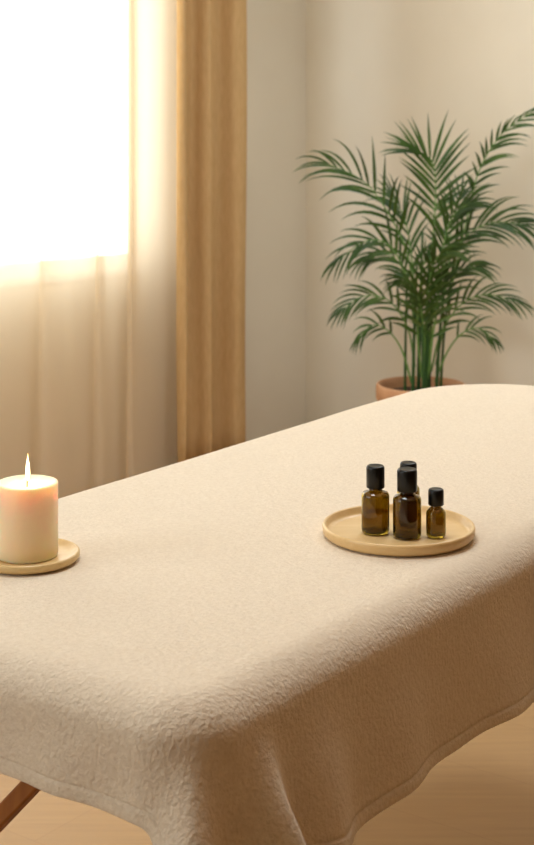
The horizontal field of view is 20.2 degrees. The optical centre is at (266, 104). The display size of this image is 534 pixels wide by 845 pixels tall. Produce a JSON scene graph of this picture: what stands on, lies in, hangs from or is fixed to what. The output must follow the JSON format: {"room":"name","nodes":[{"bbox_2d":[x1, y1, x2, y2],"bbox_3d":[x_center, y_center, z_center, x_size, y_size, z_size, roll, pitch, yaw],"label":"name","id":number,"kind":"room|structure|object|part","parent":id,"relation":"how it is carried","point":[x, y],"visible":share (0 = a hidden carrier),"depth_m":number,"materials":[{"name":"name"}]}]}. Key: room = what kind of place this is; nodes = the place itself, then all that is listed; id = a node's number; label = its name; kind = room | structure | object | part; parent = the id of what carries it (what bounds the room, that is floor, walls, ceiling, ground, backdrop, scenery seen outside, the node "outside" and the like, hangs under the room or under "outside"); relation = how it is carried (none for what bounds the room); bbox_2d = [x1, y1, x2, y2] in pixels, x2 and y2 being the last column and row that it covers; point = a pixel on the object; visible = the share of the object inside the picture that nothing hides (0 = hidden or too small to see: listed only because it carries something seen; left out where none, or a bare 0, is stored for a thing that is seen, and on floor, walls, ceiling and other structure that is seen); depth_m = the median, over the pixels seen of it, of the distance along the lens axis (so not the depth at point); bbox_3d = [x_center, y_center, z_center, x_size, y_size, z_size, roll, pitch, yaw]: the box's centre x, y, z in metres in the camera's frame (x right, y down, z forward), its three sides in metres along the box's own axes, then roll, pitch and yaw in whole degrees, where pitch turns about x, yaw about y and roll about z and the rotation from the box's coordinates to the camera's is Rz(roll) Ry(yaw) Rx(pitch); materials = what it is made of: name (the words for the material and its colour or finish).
{"room":"spa","nodes":[
{"label":"spa","id":0,"kind":"room"},
{"bbox_2d":[0,702,533,844],"bbox_3d":[0.082,1.360,1.841,5.900,0.100,5.900,0,0,-44],"label":"floor","id":1,"kind":"structure","parent":0,"point":[481,793],"depth_m":2.79,"materials":[{"name":"brown wood"}]},
{"bbox_2d":[0,781,39,831],"bbox_3d":[0.166,0.944,2.301,1.039,0.723,1.722,0,0,36],"label":"massage table","id":2,"kind":"object","parent":1,"relation":"on","point":[23,793],"visible":0.03,"depth_m":1.83,"materials":[{"name":"brown wood"}]},
{"bbox_2d":[0,384,533,844],"bbox_3d":[0.185,0.701,2.273,0.780,0.264,1.797,0,0,36],"label":"cover","id":3,"kind":"object","parent":2,"relation":"on","point":[209,667],"visible":0.94,"depth_m":1.72,"materials":[{"name":"beige fabric"}]},
{"bbox_2d":[0,538,79,574],"bbox_3d":[-0.300,0.563,1.876,0.131,0.012,0.131,0,0,0],"label":"wooden coaster","id":4,"kind":"object","parent":3,"relation":"on","point":[68,551],"visible":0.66,"depth_m":1.84,"materials":[{"name":"brown wood"}]},
{"bbox_2d":[0,455,57,563],"bbox_3d":[-0.300,0.499,1.876,0.077,0.128,0.077,0,0,0],"label":"pillar candle","id":5,"kind":"object","parent":4,"relation":"on","point":[28,503],"visible":1,"depth_m":1.84,"materials":[{"name":"beige wax"}]},
{"bbox_2d":[322,504,474,555],"bbox_3d":[0.174,0.561,1.984,0.202,0.016,0.202,0,0,0],"label":"wooden tray","id":6,"kind":"object","parent":3,"relation":"on","point":[342,527],"visible":0.76,"depth_m":1.95,"materials":[{"name":"brown wood"}]},
{"bbox_2d":[361,464,388,535],"bbox_3d":[0.143,0.520,1.978,0.037,0.088,0.037,0,0,0],"label":"oil bottle","id":7,"kind":"object","parent":6,"relation":"on","point":[374,500],"visible":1,"depth_m":1.97,"materials":[{"name":"orange glass"}]},
{"bbox_3d":[0.143,0.531,1.978,0.037,0.066,0.037,0,0,0],"label":"glass","id":8,"kind":"part","parent":7,"relation":"part of","materials":[{"name":"brown glass"}]},
{"bbox_2d":[393,467,420,539],"bbox_3d":[0.183,0.519,1.958,0.037,0.089,0.037,0,0,0],"label":"oil bottle","id":9,"kind":"object","parent":6,"relation":"on","point":[406,504],"visible":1,"depth_m":1.95,"materials":[{"name":"orange glass"}]},
{"bbox_3d":[0.183,0.531,1.958,0.037,0.066,0.037,0,0,0],"label":"glass","id":10,"kind":"part","parent":9,"relation":"part of","materials":[{"name":"brown glass"}]},
{"bbox_2d":[397,461,419,495],"bbox_3d":[0.189,0.520,2.000,0.030,0.088,0.030,0,0,0],"label":"oil bottle","id":11,"kind":"object","parent":6,"relation":"on","point":[403,463],"visible":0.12,"depth_m":1.99,"materials":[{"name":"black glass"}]},
{"bbox_3d":[0.189,0.531,2.000,0.030,0.065,0.030,0,0,0],"label":"glass","id":12,"kind":"part","parent":11,"relation":"part of","materials":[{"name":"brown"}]},
{"bbox_2d":[426,487,445,538],"bbox_3d":[0.221,0.532,1.958,0.026,0.063,0.026,0,0,0],"label":"oil bottle","id":13,"kind":"object","parent":6,"relation":"on","point":[435,514],"visible":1,"depth_m":1.95,"materials":[{"name":"orange glass"}]},
{"bbox_3d":[0.221,0.540,1.958,0.026,0.048,0.026,0,0,0],"label":"glass","id":14,"kind":"part","parent":13,"relation":"part of","materials":[{"name":"brown glass"}]},
{"bbox_2d":[295,108,533,400],"bbox_3d":[0.516,0.648,4.878,0.854,1.324,0.339,0,0,0],"label":"potted palm","id":15,"kind":"object","parent":1,"relation":"on","point":[423,323],"visible":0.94,"depth_m":4.86,"materials":[{"name":"plant"}]},
{"bbox_2d":[376,376,464,400],"bbox_3d":[0.503,1.110,4.900,0.294,0.400,0.294,0,0,0],"label":"pot","id":16,"kind":"object","parent":15,"relation":"attached to","point":[386,388],"depth_m":4.92,"materials":[{"name":"ceramic"}]},
{"bbox_2d":[245,0,305,441],"bbox_3d":[-1.915,-0.015,3.909,5.900,2.650,0.150,0,0,-44],"label":"wall","id":17,"kind":"structure","parent":0,"point":[275,271],"depth_m":5.69,"materials":[{"name":"paint"}]},
{"bbox_3d":[-1.196,-1.165,4.320,2.569,0.031,2.499,0,0,0],"label":"curtain rod","id":18,"kind":"object","parent":17,"relation":"attached to","visible":0},
{"bbox_2d":[0,0,176,498],"bbox_3d":[-1.224,0.072,4.272,2.705,2.445,0.066,0,0,-44],"label":"sheer curtain","id":19,"kind":"object","parent":18,"relation":"hanging from","point":[88,88],"visible":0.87,"depth_m":4.90,"materials":[{"name":"white fabric"}]},
{"bbox_2d":[176,0,246,462],"bbox_3d":[-0.195,0.074,5.182,0.073,2.448,0.324,0,0,44],"label":"curtain","id":20,"kind":"object","parent":18,"relation":"hanging from","point":[211,94],"visible":0.84,"depth_m":5.15,"materials":[{"name":"brown fabric"}]},
{"bbox_2d":[306,0,533,422],"bbox_3d":[2.150,-0.015,3.838,0.150,2.650,5.600,0,0,-44],"label":"wall","id":21,"kind":"structure","parent":0,"point":[372,65],"depth_m":5.44,"materials":[{"name":"paint"}]}
]}

